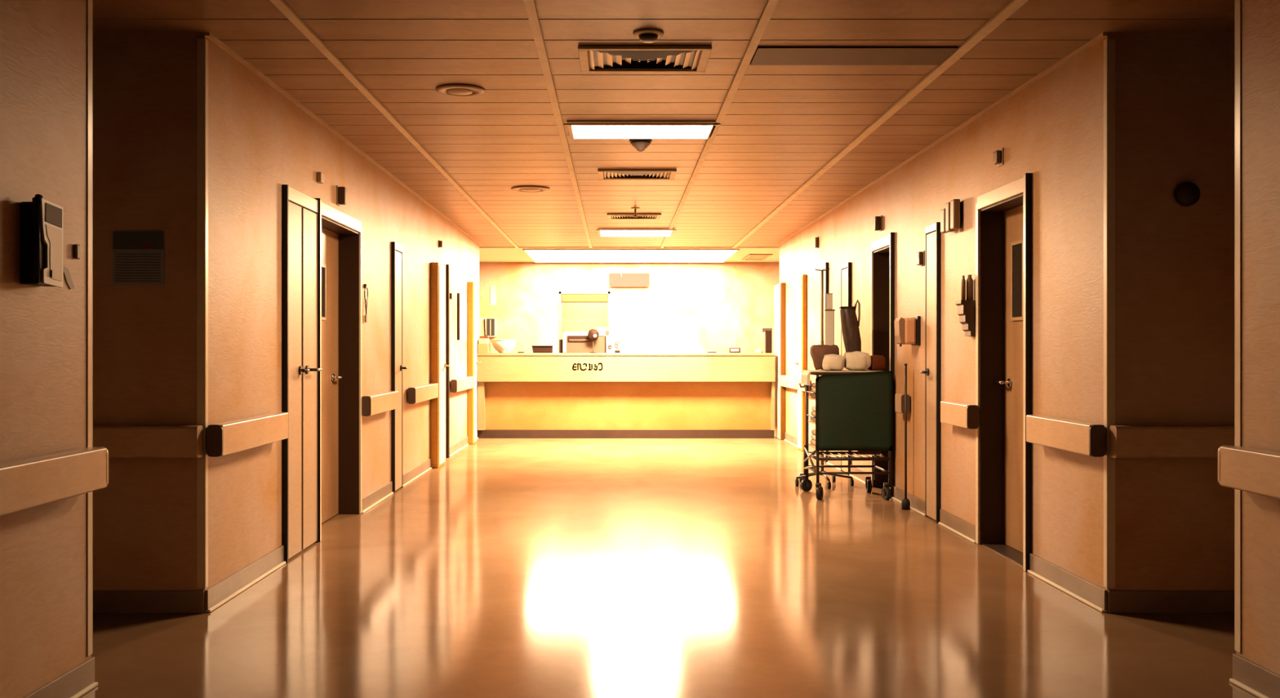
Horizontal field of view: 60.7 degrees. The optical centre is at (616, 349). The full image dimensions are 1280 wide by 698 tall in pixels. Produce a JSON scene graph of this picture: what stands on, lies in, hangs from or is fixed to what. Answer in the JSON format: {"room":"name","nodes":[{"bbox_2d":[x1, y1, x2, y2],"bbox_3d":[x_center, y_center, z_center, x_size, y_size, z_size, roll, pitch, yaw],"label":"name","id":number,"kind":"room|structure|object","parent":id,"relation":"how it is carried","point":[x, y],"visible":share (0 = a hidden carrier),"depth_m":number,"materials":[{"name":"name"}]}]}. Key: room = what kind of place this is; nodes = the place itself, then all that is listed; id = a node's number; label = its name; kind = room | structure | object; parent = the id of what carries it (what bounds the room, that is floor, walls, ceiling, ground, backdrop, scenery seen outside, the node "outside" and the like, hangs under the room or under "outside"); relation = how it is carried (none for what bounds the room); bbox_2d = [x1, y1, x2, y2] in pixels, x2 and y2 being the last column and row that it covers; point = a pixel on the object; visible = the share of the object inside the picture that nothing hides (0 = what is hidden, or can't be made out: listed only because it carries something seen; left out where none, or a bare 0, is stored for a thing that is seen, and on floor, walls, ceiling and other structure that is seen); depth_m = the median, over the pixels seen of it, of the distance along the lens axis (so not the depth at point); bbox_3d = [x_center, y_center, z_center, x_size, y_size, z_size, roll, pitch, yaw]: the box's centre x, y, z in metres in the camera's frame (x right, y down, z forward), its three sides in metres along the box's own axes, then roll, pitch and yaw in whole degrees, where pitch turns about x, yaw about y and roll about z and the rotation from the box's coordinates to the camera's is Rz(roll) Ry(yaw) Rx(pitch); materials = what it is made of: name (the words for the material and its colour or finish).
{"room":"hospital interior","nodes":[
{"label":"hospital interior","id":0,"kind":"room"},
{"bbox_2d":[0,0,91,697],"bbox_3d":[-3.957,-0.123,-4.008,4.087,2.700,15.985,0,0,0],"label":"wall","id":1,"kind":"structure","parent":0,"point":[43,42],"depth_m":3.64,"materials":[{"name":"paint"}]},
{"bbox_2d":[20,194,63,287],"bbox_3d":[-1.877,-0.352,3.575,0.073,0.294,0.147,0,0,0],"label":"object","id":2,"kind":"object","parent":1,"relation":"attached to","point":[42,220],"visible":1,"depth_m":3.52,"materials":[{"name":"black"}]},
{"bbox_2d":[0,446,108,516],"bbox_3d":[-1.871,0.426,0.470,0.084,0.149,6.940,0,0,0],"label":"handrail","id":3,"kind":"object","parent":1,"relation":"attached to","point":[31,482],"visible":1,"depth_m":3.55,"materials":[{"name":"plastic"}]},
{"bbox_2d":[22,657,97,697],"bbox_3d":[-1.900,1.175,-4.008,0.026,0.105,15.985,0,0,0],"label":"baseboard","id":4,"kind":"structure","parent":1,"relation":"attached to","point":[75,682],"depth_m":3.82,"materials":[{"name":"plastic"}]},
{"bbox_2d":[63,266,75,288],"bbox_3d":[-1.911,-0.248,3.810,0.003,0.079,0.100,0,0,0],"label":"tab","id":5,"kind":"object","parent":1,"relation":"attached to","point":[66,272],"visible":0.83,"depth_m":3.81,"materials":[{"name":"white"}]},
{"bbox_2d":[86,0,93,656],"bbox_3d":[-1.929,-0.166,3.970,0.039,2.555,0.039,0,0,0],"label":"trim","id":6,"kind":"structure","parent":1,"relation":"attached to","point":[89,2],"depth_m":3.96,"materials":[{"name":"beige"}]},
{"bbox_2d":[93,31,140,590],"bbox_3d":[-4.106,-0.123,5.233,3.787,2.700,0.300,0,0,0],"label":"wall","id":7,"kind":"structure","parent":0,"point":[116,55],"depth_m":5.08,"materials":[{"name":"paint"}]},
{"bbox_2d":[112,231,164,284],"bbox_3d":[-2.219,-0.424,5.079,0.238,0.248,0.009,0,0,0],"label":"air vent","id":8,"kind":"object","parent":7,"relation":"attached to","point":[138,256],"visible":1,"depth_m":5.08,"materials":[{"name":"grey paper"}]},
{"bbox_2d":[93,425,203,457],"bbox_3d":[-3.909,0.426,5.042,3.983,0.147,0.083,0,0,0],"label":"handrail","id":9,"kind":"object","parent":7,"relation":"attached to","point":[120,441],"visible":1,"depth_m":5.00,"materials":[{"name":"plastic"}]},
{"bbox_2d":[93,590,204,613],"bbox_3d":[-3.957,1.175,5.076,4.087,0.105,0.014,0,0,0],"label":"baseboard","id":10,"kind":"structure","parent":7,"relation":"attached to","point":[104,601],"depth_m":5.07,"materials":[{"name":"plastic"}]},
{"bbox_2d":[140,31,479,613],"bbox_3d":[-2.063,-0.123,10.191,0.300,2.700,10.217,0,0,0],"label":"wall","id":11,"kind":"structure","parent":0,"point":[260,141],"depth_m":5.54,"materials":[{"name":"paint"}]},
{"bbox_2d":[196,38,208,588],"bbox_3d":[-1.929,-0.166,5.098,0.039,2.555,0.039,0,0,0],"label":"trim","id":12,"kind":"structure","parent":11,"relation":"attached to","point":[202,43],"depth_m":5.08,"materials":[{"name":"beige"}]},
{"bbox_2d":[206,412,288,457],"bbox_3d":[-1.871,0.426,5.588,0.084,0.149,1.025,0,0,0],"label":"handrail","id":13,"kind":"object","parent":11,"relation":"attached to","point":[224,438],"visible":1,"depth_m":5.41,"materials":[{"name":"plastic"}]},
{"bbox_2d":[282,184,322,563],"bbox_3d":[-1.871,0.142,6.599,0.085,2.170,0.672,0,0,0],"label":"door","id":14,"kind":"structure","parent":11,"relation":"in","point":[300,369],"depth_m":6.55,"materials":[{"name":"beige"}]},
{"bbox_2d":[315,198,362,542],"bbox_3d":[-1.991,0.135,7.553,0.222,2.185,1.225,0,0,0],"label":"door","id":15,"kind":"structure","parent":11,"relation":"in","point":[340,233],"depth_m":8.11,"materials":[{"name":"brown wood"}]},
{"bbox_2d":[336,185,346,205],"bbox_3d":[-1.885,-1.053,7.510,0.055,0.132,0.066,0,0,0],"label":"lamp","id":16,"kind":"object","parent":11,"relation":"attached to","point":[340,191],"visible":1,"depth_m":7.49,"materials":[{"name":"brown plastic"}]},
{"bbox_2d":[204,430,478,613],"bbox_3d":[-1.900,1.175,10.191,0.026,0.105,10.217,0,0,0],"label":"baseboard","id":17,"kind":"structure","parent":11,"relation":"attached to","point":[218,594],"depth_m":5.90,"materials":[{"name":"plastic"}]},
{"bbox_2d":[204,31,480,244],"bbox_3d":[-1.902,-1.465,10.191,0.022,0.016,10.217,0,0,0],"label":"trim","id":18,"kind":"structure","parent":11,"relation":"attached to","point":[207,34],"depth_m":6.78,"materials":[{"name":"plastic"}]},
{"bbox_2d":[361,391,398,416],"bbox_3d":[-1.871,0.426,8.670,0.084,0.149,1.040,0,0,0],"label":"handrail","id":19,"kind":"object","parent":11,"relation":"attached to","point":[373,404],"visible":1,"depth_m":8.44,"materials":[{"name":"plastic"}]},
{"bbox_2d":[391,241,407,493],"bbox_3d":[-1.871,0.157,9.489,0.085,2.140,0.382,0,0,0],"label":"door","id":20,"kind":"structure","parent":11,"relation":"in","point":[397,367],"depth_m":9.41,"materials":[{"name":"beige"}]},
{"bbox_2d":[406,383,438,404],"bbox_3d":[-1.871,0.426,10.602,0.084,0.149,1.275,0,0,0],"label":"handrail","id":21,"kind":"object","parent":11,"relation":"attached to","point":[415,394],"visible":1,"depth_m":10.33,"materials":[{"name":"plastic"}]},
{"bbox_2d":[430,262,449,467],"bbox_3d":[-1.836,0.167,11.475,0.154,2.120,0.450,0,0,0],"label":"door","id":22,"kind":"structure","parent":11,"relation":"in","point":[437,365],"depth_m":11.26,"materials":[{"name":"orange wood"}]},
{"bbox_2d":[446,264,449,457],"bbox_3d":[-1.898,0.137,12.349,0.030,2.180,0.102,0,0,0],"label":"door frame","id":23,"kind":"structure","parent":11,"relation":"in","point":[447,265],"depth_m":12.30,"materials":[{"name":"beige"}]},
{"bbox_2d":[457,293,466,340],"bbox_3d":[-1.899,-0.391,13.525,0.028,0.565,0.750,0,0,0],"label":"notice board","id":24,"kind":"object","parent":11,"relation":"attached to","point":[461,301],"visible":1,"depth_m":13.46,"materials":[{"name":"white paper"}]},
{"bbox_2d":[449,376,473,392],"bbox_3d":[-1.871,0.426,13.290,0.084,0.149,1.460,0,0,0],"label":"handrail","id":25,"kind":"object","parent":11,"relation":"attached to","point":[459,384],"visible":1,"depth_m":12.95,"materials":[{"name":"plastic"}]},
{"bbox_2d":[466,281,480,444],"bbox_3d":[-1.836,0.182,14.195,0.154,2.090,0.330,0,0,0],"label":"door","id":26,"kind":"structure","parent":11,"relation":"in","point":[472,362],"depth_m":14.03,"materials":[{"name":"orange wood"}]},
{"bbox_2d":[561,302,608,339],"bbox_3d":[-0.283,-0.173,19.450,1.567,2.800,1.500,0,0,0],"label":"wall","id":27,"kind":"structure","parent":0,"point":[575,317],"depth_m":20.10,"materials":[{"name":"beige"}]},
{"bbox_2d":[479,262,779,353],"bbox_3d":[0.100,-0.123,18.600,7.000,2.700,0.200,0,0,0],"label":"wall","id":28,"kind":"structure","parent":0,"point":[687,307],"depth_m":18.50,"materials":[{"name":"paint"}]},
{"bbox_2d":[484,317,497,338],"bbox_3d":[-2.110,-0.328,18.416,0.180,0.390,0.169,0,0,0],"label":"dispenser","id":29,"kind":"object","parent":28,"relation":"attached to","point":[491,323],"visible":0.94,"depth_m":18.33,"materials":[{"name":"beige"}]},
{"bbox_2d":[559,291,610,339],"bbox_3d":[-0.533,0.127,18.585,0.867,2.200,0.230,0,0,0],"label":"door frame","id":30,"kind":"structure","parent":28,"relation":"in","point":[564,296],"depth_m":18.48,"materials":[{"name":"laminate"}]},
{"bbox_2d":[608,272,649,286],"bbox_3d":[0.221,-1.168,18.445,0.702,0.234,0.111,0,0,0],"label":"sign","id":31,"kind":"object","parent":28,"relation":"attached to","point":[615,279],"depth_m":18.39,"materials":[{"name":"brown plastic"}]},
{"bbox_2d":[93,0,1234,262],"bbox_3d":[0.000,-1.548,3.350,12.000,0.150,30.700,0,0,0],"label":"ceiling","id":32,"kind":"structure","parent":0,"point":[781,125],"depth_m":6.22,"materials":[{"name":"brown wood"}]},
{"bbox_2d":[270,0,518,248],"bbox_3d":[-1.430,-1.469,1.895,0.042,0.016,27.790,0,0,0],"label":"trim","id":33,"kind":"structure","parent":32,"relation":"attached to","point":[281,5],"depth_m":6.21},
{"bbox_2d":[435,83,484,97],"bbox_3d":[-0.885,-1.460,6.200,0.274,0.024,0.274,0,0,0],"label":"ceiling speaker","id":34,"kind":"object","parent":32,"relation":"attached to","point":[454,89],"visible":1,"depth_m":6.16,"materials":[{"name":"brown plastic"}]},
{"bbox_2d":[511,185,550,192],"bbox_3d":[-0.785,-1.460,10.030,0.356,0.024,0.356,0,0,0],"label":"ceiling speaker","id":35,"kind":"object","parent":32,"relation":"attached to","point":[526,188],"visible":1,"depth_m":9.97,"materials":[{"name":"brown plastic"}]},
{"bbox_2d":[523,0,591,248],"bbox_3d":[-0.367,-1.469,1.895,0.042,0.016,27.790,0,0,0],"label":"trim","id":36,"kind":"structure","parent":32,"relation":"attached to","point":[530,5],"depth_m":6.21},
{"bbox_2d":[479,247,779,248],"bbox_3d":[0.100,-1.472,15.810,7.000,0.022,0.040,0,0,0],"label":"trim","id":37,"kind":"structure","parent":32,"relation":"attached to","point":[479,247],"depth_m":15.79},
{"bbox_2d":[522,248,739,262],"bbox_3d":[0.220,-1.460,17.150,3.180,0.025,2.260,0,0,0],"label":"recessed light","id":38,"kind":"object","parent":32,"relation":"in","point":[536,255],"visible":1,"depth_m":16.90,"materials":[{"name":"white"}]},
{"bbox_2d":[606,213,661,219],"bbox_3d":[0.195,-1.462,12.055,0.590,0.018,0.390,0,0,0],"label":"ceiling vent","id":39,"kind":"object","parent":32,"relation":"in","point":[610,215],"visible":0.96,"depth_m":12.03,"materials":[{"name":"black"}]},
{"bbox_2d":[595,228,675,236],"bbox_3d":[0.245,-1.460,13.700,0.980,0.025,0.760,0,0,0],"label":"recessed light","id":40,"kind":"object","parent":32,"relation":"in","point":[602,232],"visible":1,"depth_m":13.59,"materials":[{"name":"white"}]},
{"bbox_2d":[600,230,671,235],"bbox_3d":[0.245,-1.456,13.700,0.880,0.009,0.700,0,0,0],"label":"diffuser","id":41,"kind":"object","parent":40,"relation":"attached to","point":[602,233],"depth_m":13.68,"materials":[{"name":"white"}]},
{"bbox_2d":[597,169,676,179],"bbox_3d":[0.173,-1.462,9.165,0.648,0.018,0.430,0,0,0],"label":"ceiling vent","id":42,"kind":"object","parent":32,"relation":"in","point":[602,174],"visible":1,"depth_m":9.15,"materials":[{"name":"black"}]},
{"bbox_2d":[629,138,652,151],"bbox_3d":[0.172,-1.429,7.680,0.160,0.086,0.160,0,0,0],"label":"detector","id":43,"kind":"object","parent":32,"relation":"attached to","point":[640,144],"visible":0.98,"depth_m":7.63,"materials":[{"name":"brown plastic"}]},
{"bbox_2d":[564,120,720,138],"bbox_3d":[0.168,-1.460,7.298,1.015,0.025,0.505,0,0,0],"label":"recessed light","id":44,"kind":"object","parent":32,"relation":"in","point":[577,129],"visible":1,"depth_m":7.22,"materials":[{"name":"white"}]},
{"bbox_2d":[571,125,711,137],"bbox_3d":[0.168,-1.456,7.298,0.915,0.009,0.445,0,0,0],"label":"diffuser","id":45,"kind":"object","parent":44,"relation":"attached to","point":[577,131],"depth_m":7.30,"materials":[{"name":"white"}]},
{"bbox_2d":[577,45,711,72],"bbox_3d":[0.140,-1.462,5.521,0.650,0.018,0.451,0,0,0],"label":"ceiling vent","id":46,"kind":"object","parent":32,"relation":"in","point":[593,59],"visible":1,"depth_m":5.51,"materials":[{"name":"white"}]},
{"bbox_2d":[632,28,663,43],"bbox_3d":[0.150,-1.451,5.090,0.144,0.042,0.144,0,0,0],"label":"smoke detector","id":47,"kind":"object","parent":32,"relation":"attached to","point":[645,35],"visible":1,"depth_m":5.06,"materials":[{"name":"beige plastic"}]},
{"bbox_2d":[660,0,778,248],"bbox_3d":[0.661,-1.469,1.895,0.042,0.016,27.790,0,0,0],"label":"trim","id":48,"kind":"structure","parent":32,"relation":"attached to","point":[771,5],"depth_m":6.13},
{"bbox_2d":[742,253,773,260],"bbox_3d":[2.240,-1.463,17.400,0.360,0.020,1.000,0,0,0],"label":"ceiling vent","id":49,"kind":"object","parent":32,"relation":"in","point":[750,256],"visible":1,"depth_m":17.31,"materials":[{"name":"beige plastic"}]},
{"bbox_2d":[750,46,958,65],"bbox_3d":[1.177,-1.468,5.476,0.975,0.010,0.317,0,0,0],"label":"tile","id":50,"kind":"structure","parent":32,"relation":"attached to","point":[763,55],"depth_m":5.44,"materials":[{"name":"tile"}]},
{"bbox_2d":[732,0,1028,248],"bbox_3d":[1.700,-1.469,1.895,0.056,0.016,27.790,0,0,0],"label":"trim","id":51,"kind":"structure","parent":32,"relation":"attached to","point":[1013,6],"depth_m":6.23,"materials":[{"name":"metal"}]},
{"bbox_2d":[79,435,1258,697],"bbox_3d":[0.000,1.287,4.200,12.400,0.120,32.800,0,0,0],"label":"floor","id":52,"kind":"structure","parent":0,"point":[508,567],"depth_m":5.23,"materials":[{"name":"tile"}]},
{"bbox_2d":[476,344,775,438],"bbox_3d":[0.138,0.581,15.204,4.065,1.292,0.632,0,0,0],"label":"reception desk","id":53,"kind":"object","parent":52,"relation":"on","point":[521,395],"depth_m":15.07,"materials":[{"name":"laminate"}]},
{"bbox_2d":[491,339,516,352],"bbox_3d":[-1.560,-0.036,15.200,0.366,0.184,0.366,0,0,0],"label":"mixing bowl","id":54,"kind":"object","parent":53,"relation":"on","point":[500,345],"visible":1,"depth_m":15.08,"materials":[{"name":"white ceramic"}]},
{"bbox_2d":[531,345,553,352],"bbox_3d":[-1.025,0.003,15.210,0.290,0.106,0.220,0,0,0],"label":"document tray","id":55,"kind":"object","parent":53,"relation":"on","point":[535,348],"visible":1,"depth_m":15.12,"materials":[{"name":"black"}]},
{"bbox_2d":[559,331,606,352],"bbox_3d":[-0.465,-0.092,15.285,0.650,0.295,0.330,0,0,0],"label":"printer","id":56,"kind":"object","parent":53,"relation":"on","point":[571,341],"visible":0.96,"depth_m":15.14,"materials":[{"name":"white plastic"}]},
{"bbox_2d":[587,328,599,352],"bbox_3d":[-0.316,-0.111,15.051,0.151,0.333,0.111,0,0,24],"label":"desk lamp","id":57,"kind":"object","parent":53,"relation":"on","point":[593,335],"visible":1,"depth_m":15.02,"materials":[{"name":"silver"}]},
{"bbox_2d":[596,327,610,352],"bbox_3d":[-0.172,-0.127,15.480,0.195,0.365,0.060,0,0,0],"label":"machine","id":58,"kind":"object","parent":53,"relation":"on","point":[607,332],"visible":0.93,"depth_m":15.46,"materials":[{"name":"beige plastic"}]},
{"bbox_2d":[476,352,775,355],"bbox_3d":[0.138,0.074,15.204,4.065,0.035,0.632,0,0,0],"label":"countertop","id":59,"kind":"structure","parent":53,"relation":"on","point":[491,353],"depth_m":14.89,"materials":[{"name":"laminate"}]},
{"bbox_2d":[761,328,772,352],"bbox_3d":[2.096,-0.117,15.210,0.133,0.345,0.110,0,0,0],"label":"card stand","id":60,"kind":"object","parent":53,"relation":"on","point":[768,331],"visible":1,"depth_m":15.16,"materials":[{"name":"brown"}]},
{"bbox_2d":[795,268,853,488],"bbox_3d":[1.863,0.249,9.838,0.518,1.955,0.539,0,0,0],"label":"stand","id":61,"kind":"object","parent":52,"relation":"on","point":[833,477],"visible":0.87,"depth_m":9.85,"materials":[{"name":"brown metal"}]},
{"bbox_2d":[798,370,893,499],"bbox_3d":[1.913,0.703,9.160,0.678,1.049,0.624,0,0,0],"label":"cart","id":62,"kind":"object","parent":52,"relation":"on","point":[854,411],"visible":0.97,"depth_m":8.90,"materials":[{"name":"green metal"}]},
{"bbox_2d":[810,372,862,375],"bbox_3d":[1.930,0.205,9.182,0.610,0.020,0.495,0,0,0],"label":"tray","id":63,"kind":"object","parent":62,"relation":"on","point":[811,373],"depth_m":8.93,"materials":[{"name":"grey metal"}]},
{"bbox_2d":[800,369,884,386],"bbox_3d":[1.893,0.241,9.175,0.645,0.121,0.450,0,0,0],"label":"sheet","id":64,"kind":"object","parent":62,"relation":"on","point":[806,375],"visible":0.89,"depth_m":8.98,"materials":[{"name":"white fabric"}]},
{"bbox_2d":[809,344,839,370],"bbox_3d":[1.762,0.071,9.245,0.240,0.216,0.198,0,0,0],"label":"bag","id":65,"kind":"object","parent":64,"relation":"on","point":[817,352],"visible":0.68,"depth_m":9.17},
{"bbox_2d":[824,309,835,345],"bbox_3d":[1.837,-0.081,9.402,0.087,0.520,0.039,0,0,0],"label":"carton","id":66,"kind":"object","parent":64,"relation":"on","point":[828,313],"visible":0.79,"depth_m":9.39,"materials":[{"name":"beige cardboard"}]},
{"bbox_2d":[825,293,833,309],"bbox_3d":[1.830,-0.410,9.402,0.066,0.138,0.032,0,0,0],"label":"carton","id":67,"kind":"object","parent":66,"relation":"on","point":[828,296],"visible":1,"depth_m":9.39,"materials":[{"name":"beige cardboard"}]},
{"bbox_2d":[822,354,844,370],"bbox_3d":[1.792,0.110,9.031,0.178,0.139,0.158,0,0,0],"label":"bundle","id":68,"kind":"object","parent":64,"relation":"on","point":[830,362],"visible":1,"depth_m":8.96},
{"bbox_2d":[843,351,871,370],"bbox_3d":[1.995,0.098,9.060,0.214,0.162,0.175,0,0,0],"label":"bundle","id":69,"kind":"object","parent":64,"relation":"on","point":[856,360],"visible":0.95,"depth_m":8.98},
{"bbox_2d":[839,298,861,352],"bbox_3d":[1.992,-0.123,9.300,0.179,0.606,0.147,0,0,0],"label":"bag","id":70,"kind":"object","parent":69,"relation":"on","point":[850,325],"visible":0.8,"depth_m":9.25,"materials":[{"name":"brown plastic"}]},
{"bbox_2d":[867,355,885,370],"bbox_3d":[2.166,0.115,9.100,0.124,0.129,0.219,0,0,0],"label":"cloth","id":71,"kind":"object","parent":64,"relation":"on","point":[877,362],"visible":0.86,"depth_m":9.00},
{"bbox_2d":[805,451,890,460],"bbox_3d":[1.940,0.897,9.170,0.618,0.027,0.528,0,0,0],"label":"tray","id":72,"kind":"object","parent":62,"relation":"on","point":[808,454],"depth_m":8.99,"materials":[{"name":"grey metal"}]},
{"bbox_2d":[901,363,910,510],"bbox_3d":[2.215,0.669,8.360,0.064,1.115,0.063,0,0,0],"label":"pole","id":73,"kind":"object","parent":52,"relation":"on","point":[905,504],"visible":1,"depth_m":8.35,"materials":[{"name":"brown metal"}]},
{"bbox_2d":[779,31,1172,613],"bbox_3d":[2.435,-0.123,10.191,0.300,2.700,10.217,0,0,0],"label":"wall","id":74,"kind":"structure","parent":0,"point":[1051,130],"depth_m":5.56,"materials":[{"name":"paint"}]},
{"bbox_2d":[773,282,786,439],"bbox_3d":[2.248,0.167,15.010,0.074,2.120,0.580,0,0,0],"label":"trim","id":75,"kind":"structure","parent":74,"relation":"attached to","point":[780,290],"depth_m":14.75,"materials":[{"name":"orange wood"}]},
{"bbox_2d":[787,302,795,343],"bbox_3d":[2.281,-0.338,14.250,0.008,0.530,0.600,0,0,0],"label":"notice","id":76,"kind":"object","parent":74,"relation":"attached to","point":[791,306],"visible":1,"depth_m":14.21,"materials":[{"name":"white paper"}]},
{"bbox_2d":[780,375,810,391],"bbox_3d":[2.247,0.426,13.755,0.076,0.149,1.910,0,0,0],"label":"handrail","id":77,"kind":"object","parent":74,"relation":"attached to","point":[792,382],"visible":0.63,"depth_m":13.72,"materials":[{"name":"plastic"}]},
{"bbox_2d":[793,274,807,451],"bbox_3d":[2.220,0.167,13.230,0.131,2.120,0.340,0,0,0],"label":"door","id":78,"kind":"structure","parent":74,"relation":"in","point":[802,363],"depth_m":13.09,"materials":[{"name":"orange wood"}]},
{"bbox_2d":[820,262,828,462],"bbox_3d":[2.243,0.147,11.939,0.085,2.160,0.362,0,0,0],"label":"door","id":79,"kind":"structure","parent":74,"relation":"in","point":[824,266],"depth_m":11.86,"materials":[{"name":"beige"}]},
{"bbox_2d":[840,262,851,475],"bbox_3d":[2.243,0.192,10.804,0.085,2.070,0.372,0,0,0],"label":"door","id":80,"kind":"structure","parent":74,"relation":"in","point":[846,271],"depth_m":10.81,"materials":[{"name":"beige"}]},
{"bbox_2d":[871,231,894,498],"bbox_3d":[2.366,0.135,9.357,0.228,2.185,0.775,0,0,0],"label":"door","id":81,"kind":"structure","parent":74,"relation":"in","point":[882,250],"depth_m":9.69,"materials":[{"name":"brown wood"}]},
{"bbox_2d":[895,393,910,413],"bbox_3d":[2.247,0.426,8.560,0.076,0.149,0.200,0,0,0],"label":"handrail","id":82,"kind":"object","parent":74,"relation":"attached to","point":[900,397],"visible":0.8,"depth_m":8.47,"materials":[{"name":"plastic"}]},
{"bbox_2d":[893,315,920,346],"bbox_3d":[2.207,-0.133,8.300,0.156,0.230,0.200,0,0,0],"label":"soap dispenser","id":83,"kind":"object","parent":74,"relation":"attached to","point":[907,330],"visible":1,"depth_m":8.22,"materials":[{"name":"brown"}]},
{"bbox_2d":[916,250,924,266],"bbox_3d":[2.263,-0.673,8.130,0.044,0.110,0.100,0,0,0],"label":"card reader","id":84,"kind":"object","parent":74,"relation":"attached to","point":[921,255],"visible":0.94,"depth_m":8.09,"materials":[{"name":"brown plastic"}]},
{"bbox_2d":[920,222,941,523],"bbox_3d":[2.243,0.167,7.844,0.085,2.120,0.312,0,0,0],"label":"door","id":85,"kind":"structure","parent":74,"relation":"in","point":[932,371],"depth_m":7.80,"materials":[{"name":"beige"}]},
{"bbox_2d":[777,31,1107,244],"bbox_3d":[2.274,-1.465,10.191,0.022,0.016,10.217,0,0,0],"label":"trim","id":86,"kind":"structure","parent":74,"relation":"attached to","point":[1104,34],"depth_m":6.78,"materials":[{"name":"plastic"}]},
{"bbox_2d":[784,432,1106,613],"bbox_3d":[2.272,1.175,9.892,0.026,0.105,9.617,0,0,0],"label":"baseboard","id":87,"kind":"structure","parent":74,"relation":"attached to","point":[1090,593],"depth_m":5.86,"materials":[{"name":"plastic"}]},
{"bbox_2d":[940,199,960,233],"bbox_3d":[2.252,-0.888,7.340,0.065,0.200,0.300,0,0,0],"label":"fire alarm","id":88,"kind":"object","parent":74,"relation":"attached to","point":[950,216],"visible":1,"depth_m":7.26,"materials":[{"name":"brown plastic"}]},
{"bbox_2d":[940,400,978,428],"bbox_3d":[2.243,0.426,7.135,0.084,0.149,0.570,0,0,0],"label":"handrail","id":89,"kind":"object","parent":74,"relation":"attached to","point":[953,413],"visible":1,"depth_m":7.01,"materials":[{"name":"plastic"}]},
{"bbox_2d":[955,274,975,337],"bbox_3d":[2.232,-0.276,6.970,0.105,0.395,0.140,0,0,0],"label":"wall holder","id":90,"kind":"object","parent":74,"relation":"attached to","point":[966,305],"visible":1,"depth_m":6.94,"materials":[{"name":"brown plastic"}]},
{"bbox_2d":[960,275,965,300],"bbox_3d":[2.211,-0.386,6.960,0.028,0.165,0.028,0,0,0],"label":"bottle","id":91,"kind":"object","parent":90,"relation":"on","point":[963,282],"depth_m":6.95,"materials":[{"name":"brown plastic"}]},
{"bbox_2d":[955,300,975,337],"bbox_3d":[2.232,-0.193,6.970,0.105,0.230,0.120,0,0,0],"label":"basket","id":92,"kind":"object","parent":90,"relation":"on","point":[966,308],"depth_m":6.91,"materials":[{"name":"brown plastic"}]},
{"bbox_2d":[965,274,973,300],"bbox_3d":[2.251,-0.388,6.960,0.044,0.170,0.044,0,0,0],"label":"bottle","id":93,"kind":"object","parent":90,"relation":"on","point":[969,282],"depth_m":6.94,"materials":[{"name":"brown plastic"}]},
{"bbox_2d":[993,147,1003,166],"bbox_3d":[2.265,-1.138,6.490,0.040,0.100,0.090,0,0,0],"label":"wall sensor","id":94,"kind":"object","parent":74,"relation":"attached to","point":[997,154],"visible":1,"depth_m":6.46,"materials":[{"name":"beige plastic"}]},
{"bbox_2d":[975,173,1031,572],"bbox_3d":[2.363,0.130,6.457,0.222,2.195,0.893,0,0,0],"label":"door","id":95,"kind":"structure","parent":74,"relation":"in","point":[1003,214],"depth_m":6.83,"materials":[{"name":"brown wood"}]},
{"bbox_2d":[1026,414,1106,457],"bbox_3d":[2.243,0.426,5.473,0.084,0.149,0.795,0,0,0],"label":"handrail","id":96,"kind":"object","parent":74,"relation":"attached to","point":[1086,438],"visible":1,"depth_m":5.33,"materials":[{"name":"plastic"}]},
{"bbox_2d":[1103,38,1115,588],"bbox_3d":[2.300,-0.166,5.098,0.039,2.555,0.039,0,0,0],"label":"trim","id":97,"kind":"structure","parent":74,"relation":"attached to","point":[1108,43],"depth_m":5.08,"materials":[{"name":"beige"}]},
{"bbox_2d":[1172,31,1234,590],"bbox_3d":[4.293,-0.123,5.233,3.415,2.700,0.300,0,0,0],"label":"wall","id":98,"kind":"structure","parent":0,"point":[1203,62],"depth_m":5.08,"materials":[{"name":"paint"}]},
{"bbox_2d":[1107,590,1234,613],"bbox_3d":[4.143,1.175,5.076,3.715,0.105,0.014,0,0,0],"label":"baseboard","id":99,"kind":"structure","parent":98,"relation":"attached to","point":[1118,601],"depth_m":5.07,"materials":[{"name":"plastic"}]},
{"bbox_2d":[1109,425,1234,457],"bbox_3d":[4.095,0.426,5.042,3.611,0.147,0.083,0,0,0],"label":"handrail","id":100,"kind":"object","parent":98,"relation":"attached to","point":[1125,441],"visible":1,"depth_m":5.00,"materials":[{"name":"plastic"}]},
{"bbox_2d":[1173,181,1200,206],"bbox_3d":[2.645,-0.718,5.052,0.116,0.116,0.062,0,0,0],"label":"bell","id":101,"kind":"object","parent":98,"relation":"attached to","point":[1187,193],"visible":1,"depth_m":5.04,"materials":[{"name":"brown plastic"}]},
{"bbox_2d":[1235,0,1279,675],"bbox_3d":[4.143,-0.123,-3.985,3.715,2.700,16.030,0,0,0],"label":"wall","id":102,"kind":"structure","parent":0,"point":[1260,19],"depth_m":3.88,"materials":[{"name":"paint"}]},
{"bbox_2d":[1234,0,1241,653],"bbox_3d":[2.300,-0.166,4.014,0.039,2.555,0.039,0,0,0],"label":"trim","id":103,"kind":"structure","parent":102,"relation":"attached to","point":[1237,3],"depth_m":4.01,"materials":[{"name":"beige"}]},
{"bbox_2d":[1217,444,1279,498],"bbox_3d":[2.243,0.426,0.500,0.084,0.149,7.000,0,0,0],"label":"handrail","id":104,"kind":"object","parent":102,"relation":"attached to","point":[1256,471],"visible":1,"depth_m":3.80,"materials":[{"name":"plastic"}]},
{"bbox_2d":[1229,653,1279,697],"bbox_3d":[2.272,1.175,-3.985,0.026,0.105,16.030,0,0,0],"label":"baseboard","id":105,"kind":"structure","parent":102,"relation":"attached to","point":[1254,678],"depth_m":3.88,"materials":[{"name":"plastic"}]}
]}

